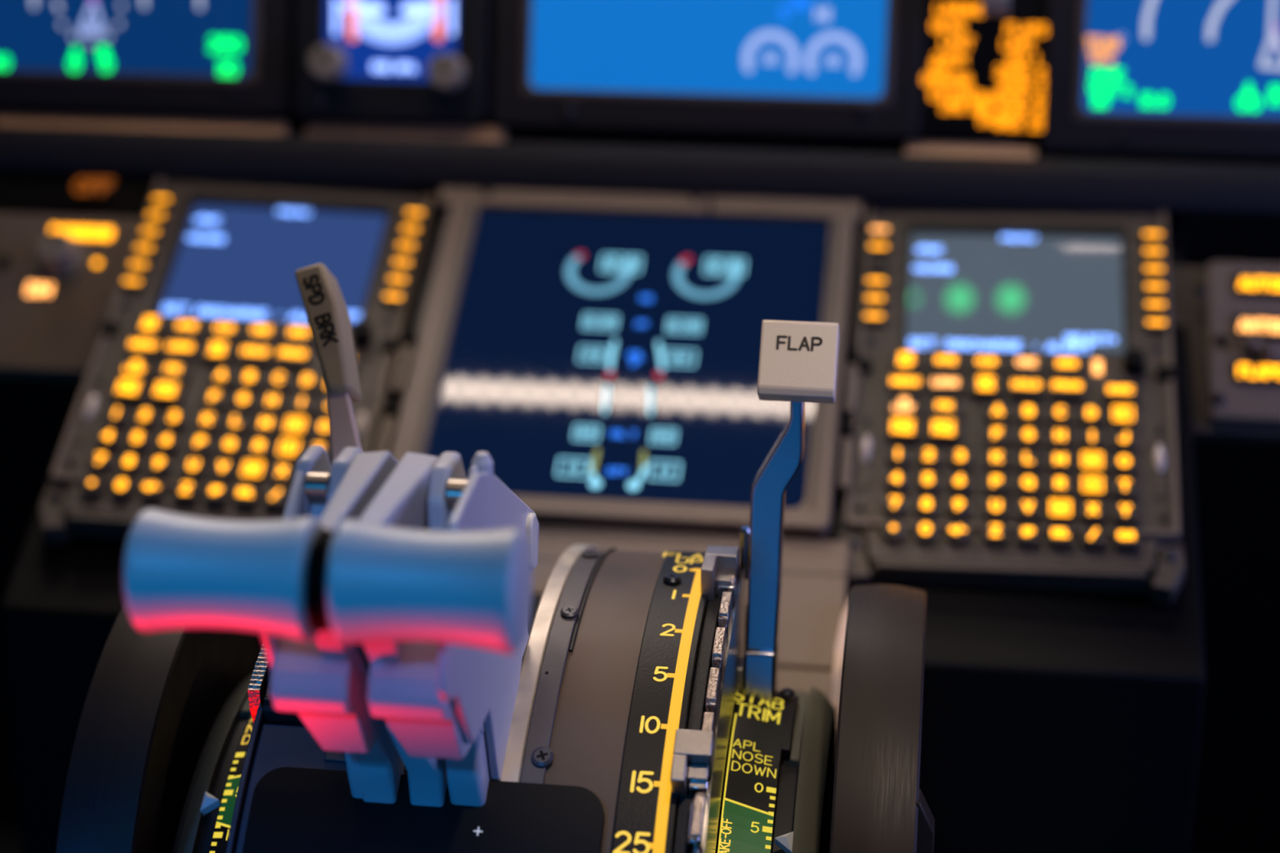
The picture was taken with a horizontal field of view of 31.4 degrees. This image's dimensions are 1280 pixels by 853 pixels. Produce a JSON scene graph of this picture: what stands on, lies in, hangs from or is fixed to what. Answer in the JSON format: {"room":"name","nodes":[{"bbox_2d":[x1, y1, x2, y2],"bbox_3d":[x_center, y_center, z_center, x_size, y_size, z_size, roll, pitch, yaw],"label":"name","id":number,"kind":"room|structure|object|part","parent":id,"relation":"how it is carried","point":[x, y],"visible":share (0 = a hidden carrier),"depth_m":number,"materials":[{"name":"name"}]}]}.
{"room":"control cabin","nodes":[
{"label":"control cabin","id":0,"kind":"room"},
{"bbox_2d":[0,832,21,852],"bbox_3d":[-0.047,0.806,1.166,1.800,0.005,2.300,3,18,7],"label":"floor","id":1,"kind":"structure","parent":0,"point":[9,842],"depth_m":2.32,"materials":[{"name":"black"}]},
{"bbox_2d":[226,544,732,852],"bbox_3d":[-0.054,0.437,1.002,0.158,0.788,0.321,3,18,7],"label":"throttle quadrant","id":2,"kind":"object","parent":1,"relation":"on","point":[569,723],"visible":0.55,"depth_m":0.83,"materials":[{"name":"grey metal"}]},
{"bbox_2d":[54,604,262,852],"bbox_3d":[-0.153,0.183,0.959,0.098,0.261,0.261,3,18,7],"label":"wheel","id":3,"kind":"object","parent":2,"relation":"attached to","point":[153,702],"visible":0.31,"depth_m":0.86,"materials":[{"name":"black rubber"}]},
{"bbox_2d":[172,673,253,852],"bbox_3d":[-0.150,0.168,0.930,0.038,0.128,0.223,3,18,7],"label":"indicator","id":4,"kind":"object","parent":2,"relation":"attached to","point":[205,823],"visible":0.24,"depth_m":0.88,"materials":[{"name":"black"}]},
{"bbox_3d":[-0.151,0.167,0.865,0.020,0.088,0.098,3,18,7],"label":"scale plate","id":5,"kind":"part","parent":4,"relation":"part of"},
{"bbox_2d":[122,444,404,803],"bbox_3d":[-0.117,0.080,0.757,0.058,0.147,0.145,3,18,7],"label":"lever","id":6,"kind":"object","parent":2,"relation":"on","point":[180,571],"visible":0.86,"depth_m":0.68,"materials":[{"name":"white plastic"}]},
{"bbox_3d":[-0.114,0.056,0.766,0.005,0.090,0.093,3,18,7],"label":"plate","id":7,"kind":"part","parent":6,"relation":"part of","materials":[{"name":"grey paint"}]},
{"bbox_3d":[-0.093,0.081,0.767,0.012,0.139,0.120,3,18,7],"label":"plate","id":8,"kind":"part","parent":6,"relation":"part of","materials":[{"name":"grey paint"}]},
{"bbox_3d":[-0.093,0.112,0.802,0.016,0.042,0.033,3,18,7],"label":"leg","id":9,"kind":"part","parent":6,"relation":"part of","materials":[{"name":"grey paint"}]},
{"bbox_2d":[247,645,305,725],"bbox_3d":[-0.113,0.071,0.910,0.036,0.050,0.187,3,18,7],"label":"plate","id":10,"kind":"object","parent":2,"relation":"attached to","point":[259,689],"visible":0.08,"depth_m":0.83,"materials":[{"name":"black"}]},
{"bbox_2d":[294,263,362,462],"bbox_3d":[-0.117,-0.001,0.908,0.026,0.120,0.072,-6,19,-19],"label":"lever","id":11,"kind":"object","parent":10,"relation":"attached to","point":[328,317],"visible":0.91,"depth_m":0.90,"materials":[{"name":"beige plastic"}]},
{"bbox_3d":[-0.122,-0.037,0.907,0.019,0.050,0.050,-8,20,-23],"label":"handle","id":12,"kind":"part","parent":11,"relation":"part of","materials":[{"name":"beige plastic"}]},
{"bbox_3d":[-0.114,0.002,0.889,0.013,0.031,0.033,-3,18,-10],"label":"arm","id":13,"kind":"part","parent":11,"relation":"part of","materials":[{"name":"beige"}]},
{"bbox_2d":[242,766,604,852],"bbox_3d":[-0.078,0.175,0.787,0.125,0.089,0.066,3,18,7],"label":"cover","id":14,"kind":"object","parent":2,"relation":"in","point":[293,810],"visible":1,"depth_m":0.79,"materials":[{"name":"black plastic"}]},
{"bbox_2d":[318,451,538,806],"bbox_3d":[-0.053,0.075,0.772,0.059,0.147,0.192,3,18,7],"label":"lever","id":15,"kind":"object","parent":2,"relation":"on","point":[433,579],"visible":1,"depth_m":0.72,"materials":[{"name":"white plastic"}]},
{"bbox_3d":[-0.076,0.081,0.765,0.012,0.139,0.120,3,18,7],"label":"plate","id":16,"kind":"part","parent":15,"relation":"part of","materials":[{"name":"grey paint"}]},
{"bbox_3d":[-0.059,0.114,0.798,0.013,0.042,0.033,3,18,7],"label":"leg","id":17,"kind":"part","parent":15,"relation":"part of","materials":[{"name":"grey paint"}]},
{"bbox_3d":[-0.052,0.022,0.760,0.007,0.028,0.007,3,18,7],"label":"rounded post","id":18,"kind":"part","parent":15,"relation":"part of","materials":[{"name":"grey paint"}]},
{"bbox_3d":[-0.050,0.068,0.783,0.003,0.128,0.166,3,18,7],"label":"plate","id":19,"kind":"part","parent":15,"relation":"part of","materials":[{"name":"grey paint"}]},
{"bbox_2d":[611,550,721,852],"bbox_3d":[0.010,0.141,0.840,0.027,0.133,0.209,3,18,7],"label":"scale","id":20,"kind":"object","parent":2,"relation":"attached to","point":[674,664],"visible":0.91,"depth_m":0.82,"materials":[{"name":"black plastic"}]},
{"bbox_2d":[670,526,749,852],"bbox_3d":[0.025,0.127,0.843,0.015,0.126,0.194,3,18,7],"label":"rail","id":21,"kind":"object","parent":2,"relation":"attached to","point":[699,757],"visible":1,"depth_m":0.83,"materials":[{"name":"metal"}]},
{"bbox_3d":[0.027,0.126,0.834,0.004,0.108,0.179,3,18,7],"label":"toothed rail","id":22,"kind":"part","parent":21,"relation":"part of","materials":[{"name":"metal"}]},
{"bbox_3d":[0.030,0.134,0.846,0.001,0.111,0.191,3,18,7],"label":"plate","id":23,"kind":"part","parent":21,"relation":"part of","materials":[{"name":"silver metal"}]},
{"bbox_2d":[715,686,837,852],"bbox_3d":[0.054,0.175,0.904,0.038,0.133,0.222,3,18,7],"label":"indicator","id":24,"kind":"object","parent":2,"relation":"attached to","point":[777,793],"visible":0.99,"depth_m":0.87,"materials":[{"name":"black"}]},
{"bbox_2d":[717,713,737,852],"bbox_3d":[0.030,0.171,0.848,0.001,0.088,0.113,3,18,7],"label":"scale","id":25,"kind":"object","parent":24,"relation":"attached to","point":[727,820],"depth_m":0.85,"materials":[{"name":"yellow paint"}]},
{"bbox_3d":[0.041,0.168,0.862,0.020,0.091,0.143,3,18,7],"label":"scale plate","id":26,"kind":"part","parent":24,"relation":"part of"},
{"bbox_2d":[730,320,839,726],"bbox_3d":[0.056,0.042,0.893,0.037,0.170,0.029,3,18,7],"label":"lever","id":27,"kind":"object","parent":2,"relation":"attached to","point":[798,360],"visible":0.88,"depth_m":0.88,"materials":[{"name":"metal"}]},
{"bbox_3d":[0.048,0.105,0.911,0.013,0.038,0.022,3,18,7],"label":"lever","id":28,"kind":"part","parent":27,"relation":"part of","materials":[{"name":"metal"}]},
{"bbox_3d":[0.053,0.040,0.896,0.020,0.112,0.023,3,18,7],"label":"lever arm","id":29,"kind":"part","parent":27,"relation":"part of","materials":[{"name":"metal"}]},
{"bbox_3d":[0.061,-0.025,0.872,0.029,0.029,0.027,3,18,7],"label":"knob","id":30,"kind":"part","parent":27,"relation":"part of","materials":[{"name":"beige plastic"}]},
{"bbox_2d":[829,584,934,852],"bbox_3d":[0.065,0.194,0.932,0.104,0.261,0.261,3,18,7],"label":"wheel","id":31,"kind":"object","parent":2,"relation":"attached to","point":[879,805],"visible":1,"depth_m":0.83,"materials":[{"name":"black"}]},
{"bbox_3d":[0.103,0.157,0.826,0.007,0.052,0.012,3,18,7],"label":"folding handle","id":32,"kind":"part","parent":31,"relation":"part of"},
{"bbox_2d":[0,186,1205,852],"bbox_3d":[-0.010,0.309,1.276,0.570,0.865,0.281,3,18,7],"label":"stand","id":33,"kind":"object","parent":1,"relation":"on","point":[1054,721],"depth_m":1.06,"materials":[{"name":"black paint"}]},
{"bbox_2d":[0,213,142,380],"bbox_3d":[-0.352,-0.072,1.241,0.175,0.077,0.071,3,18,7],"label":"control panel","id":34,"kind":"object","parent":33,"relation":"attached to","point":[60,276],"visible":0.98,"depth_m":1.23,"materials":[{"name":"beige paint"}]},
{"bbox_3d":[-0.314,-0.093,1.233,0.026,0.027,0.027,3,18,7],"label":"knob","id":35,"kind":"part","parent":34,"relation":"part of","materials":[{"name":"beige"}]},
{"bbox_2d":[0,171,183,217],"bbox_3d":[-0.343,-0.130,1.273,0.181,0.030,0.028,3,18,7],"label":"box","id":36,"kind":"object","parent":33,"relation":"attached to","point":[20,193],"visible":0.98,"depth_m":1.26,"materials":[{"name":"black paint"}]},
{"bbox_2d":[39,176,439,542],"bbox_3d":[-0.203,-0.041,1.186,0.160,0.152,0.224,3,18,7],"label":"display unit","id":37,"kind":"object","parent":33,"relation":"on","point":[202,393],"visible":0.88,"depth_m":1.17,"materials":[{"name":"grey paint"}]},
{"bbox_3d":[-0.144,-0.048,1.176,0.011,0.013,0.014,3,18,7],"label":"brightness knob","id":38,"kind":"part","parent":37,"relation":"part of","materials":[{"name":"black paint"}]},
{"bbox_2d":[376,214,448,452],"bbox_3d":[-0.120,-0.028,1.173,0.006,0.125,0.194,3,18,7],"label":"rail","id":39,"kind":"object","parent":33,"relation":"attached to","point":[411,335],"visible":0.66,"depth_m":1.17,"materials":[{"name":"grey metal"}]},
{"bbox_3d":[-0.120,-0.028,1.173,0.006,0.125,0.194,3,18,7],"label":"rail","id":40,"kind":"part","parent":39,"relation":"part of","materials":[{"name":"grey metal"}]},
{"bbox_3d":[-0.036,-0.123,1.234,0.147,0.018,0.022,3,18,7],"label":"blank strip","id":41,"kind":"part","parent":33,"relation":"part of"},
{"bbox_2d":[390,202,854,540],"bbox_3d":[-0.006,-0.031,1.154,0.218,0.126,0.187,3,18,7],"label":"display unit","id":42,"kind":"object","parent":33,"relation":"on","point":[606,367],"visible":0.98,"depth_m":1.15,"materials":[{"name":"blue glass"}]},
{"bbox_3d":[-0.032,0.020,1.106,0.016,0.006,0.010,3,18,7],"label":"readout frame","id":43,"kind":"part","parent":42,"relation":"part of","materials":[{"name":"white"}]},
{"bbox_3d":[-0.026,0.003,1.120,0.013,0.005,0.009,3,18,7],"label":"readout frame","id":44,"kind":"part","parent":42,"relation":"part of","materials":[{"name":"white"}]},
{"bbox_3d":[-0.023,-0.036,1.154,0.016,0.006,0.009,3,18,7],"label":"readout frame","id":45,"kind":"part","parent":42,"relation":"part of","materials":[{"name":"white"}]},
{"bbox_3d":[-0.020,-0.054,1.168,0.018,0.006,0.009,3,18,7],"label":"readout frame","id":46,"kind":"part","parent":42,"relation":"part of","materials":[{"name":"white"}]},
{"bbox_3d":[-0.010,-0.085,1.194,0.021,0.007,0.011,3,18,7],"label":"readout frame","id":47,"kind":"part","parent":42,"relation":"part of","materials":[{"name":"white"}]},
{"bbox_3d":[0.011,0.005,1.116,0.013,0.005,0.009,3,18,7],"label":"readout frame","id":48,"kind":"part","parent":42,"relation":"part of","materials":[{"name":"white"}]},
{"bbox_3d":[0.012,0.021,1.101,0.015,0.006,0.010,3,18,7],"label":"readout frame","id":49,"kind":"part","parent":42,"relation":"part of","materials":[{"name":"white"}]},
{"bbox_3d":[0.020,-0.035,1.148,0.017,0.006,0.009,3,18,7],"label":"readout frame","id":50,"kind":"part","parent":42,"relation":"part of","materials":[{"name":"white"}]},
{"bbox_3d":[0.023,-0.051,1.162,0.018,0.006,0.009,3,18,7],"label":"readout frame","id":51,"kind":"part","parent":42,"relation":"part of","materials":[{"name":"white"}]},
{"bbox_3d":[0.044,-0.084,1.188,0.021,0.007,0.011,3,18,7],"label":"readout frame","id":52,"kind":"part","parent":42,"relation":"part of","materials":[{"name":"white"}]},
{"bbox_2d":[0,0,1279,165],"bbox_3d":[0.014,-0.293,1.242,0.860,0.296,0.074,3,18,7],"label":"panel","id":53,"kind":"object","parent":33,"relation":"on","point":[296,125],"visible":0.02,"depth_m":1.25,"materials":[{"name":"black paint"}]},
{"bbox_2d":[0,0,292,115],"bbox_3d":[-0.304,-0.293,1.270,0.225,0.227,0.060,3,18,7],"label":"display unit","id":54,"kind":"object","parent":53,"relation":"attached to","point":[232,56],"visible":1,"depth_m":1.27,"materials":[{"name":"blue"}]},
{"bbox_2d":[293,0,490,123],"bbox_3d":[-0.137,-0.233,1.248,0.107,0.132,0.053,3,18,7],"label":"instrument","id":55,"kind":"object","parent":53,"relation":"attached to","point":[402,60],"visible":1,"depth_m":1.25,"materials":[{"name":"grey paint"}]},
{"bbox_3d":[-0.171,-0.199,1.247,0.019,0.022,0.020,3,18,7],"label":"knob","id":56,"kind":"part","parent":55,"relation":"part of","materials":[{"name":"beige plastic"}]},
{"bbox_3d":[-0.105,-0.193,1.239,0.019,0.022,0.020,3,18,7],"label":"knob","id":57,"kind":"part","parent":55,"relation":"part of","materials":[{"name":"beige plastic"}]},
{"bbox_2d":[0,112,1279,217],"bbox_3d":[0.006,-0.142,1.238,0.860,0.031,0.034,3,18,7],"label":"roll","id":58,"kind":"object","parent":53,"relation":"attached to","point":[1181,188],"depth_m":1.23,"materials":[{"name":"black plastic"}]},
{"bbox_3d":[-0.308,-0.169,1.284,0.222,0.011,0.015,3,18,7],"label":"edging strip","id":59,"kind":"part","parent":58,"relation":"part of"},
{"bbox_3d":[-0.131,-0.161,1.262,0.112,0.011,0.015,3,18,7],"label":"edging strip","id":60,"kind":"part","parent":58,"relation":"part of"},
{"bbox_3d":[0.177,-0.146,1.223,0.070,0.011,0.015,3,18,7],"label":"edging strip","id":61,"kind":"part","parent":58,"relation":"part of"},
{"bbox_2d":[492,0,924,137],"bbox_3d":[0.039,-0.275,1.228,0.232,0.227,0.060,3,18,7],"label":"display unit","id":62,"kind":"object","parent":53,"relation":"attached to","point":[806,67],"visible":1,"depth_m":1.23,"materials":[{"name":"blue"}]},
{"bbox_2d":[917,0,1048,139],"bbox_3d":[0.184,-0.228,1.204,0.073,0.152,0.063,3,18,7],"label":"panel","id":63,"kind":"object","parent":53,"relation":"attached to","point":[984,65],"visible":1,"depth_m":1.21,"materials":[{"name":"black paint"}]},
{"bbox_2d":[1040,0,1279,156],"bbox_3d":[0.330,-0.257,1.192,0.225,0.227,0.060,3,18,7],"label":"display unit","id":64,"kind":"object","parent":53,"relation":"attached to","point":[1188,77],"visible":1,"depth_m":1.20,"materials":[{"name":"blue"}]},
{"bbox_2d":[532,525,848,757],"bbox_3d":[-0.024,0.098,1.044,0.247,0.070,0.115,3,18,7],"label":"panel","id":65,"kind":"object","parent":33,"relation":"attached to","point":[813,615],"visible":0.2,"depth_m":1.05,"materials":[{"name":"beige paint"}]},
{"bbox_3d":[0.078,-0.117,1.220,0.080,0.018,0.022,3,18,7],"label":"blank strip","id":66,"kind":"part","parent":33,"relation":"part of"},
{"bbox_2d":[834,229,866,541],"bbox_3d":[0.106,-0.017,1.145,0.006,0.125,0.194,3,18,7],"label":"rail","id":67,"kind":"object","parent":33,"relation":"attached to","point":[853,351],"visible":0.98,"depth_m":1.13,"materials":[{"name":"grey paint"}]},
{"bbox_2d":[840,201,1185,604],"bbox_3d":[0.186,-0.023,1.138,0.160,0.152,0.224,3,18,7],"label":"display unit","id":68,"kind":"object","parent":33,"relation":"on","point":[1014,417],"visible":1,"depth_m":1.12,"materials":[{"name":"grey paint"}]},
{"bbox_3d":[0.244,-0.032,1.125,0.011,0.013,0.014,3,18,7],"label":"brightness knob","id":69,"kind":"part","parent":68,"relation":"part of","materials":[{"name":"black paint"}]},
{"bbox_2d":[1168,261,1279,443],"bbox_3d":[0.352,-0.037,1.154,0.165,0.081,0.075,3,18,7],"label":"panel","id":70,"kind":"object","parent":33,"relation":"attached to","point":[1229,312],"visible":0.99,"depth_m":1.15,"materials":[{"name":"beige paint"}]},
{"bbox_3d":[0.361,-0.038,1.150,0.145,0.076,0.070,3,18,7],"label":"plate","id":71,"kind":"part","parent":70,"relation":"part of","materials":[{"name":"beige paint"}]},
{"bbox_2d":[0,213,1279,852],"bbox_3d":[0.110,-0.356,1.994,1.800,1.700,0.010,3,18,7],"label":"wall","id":72,"kind":"structure","parent":0,"point":[1237,809],"depth_m":2.12,"materials":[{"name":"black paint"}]}
]}

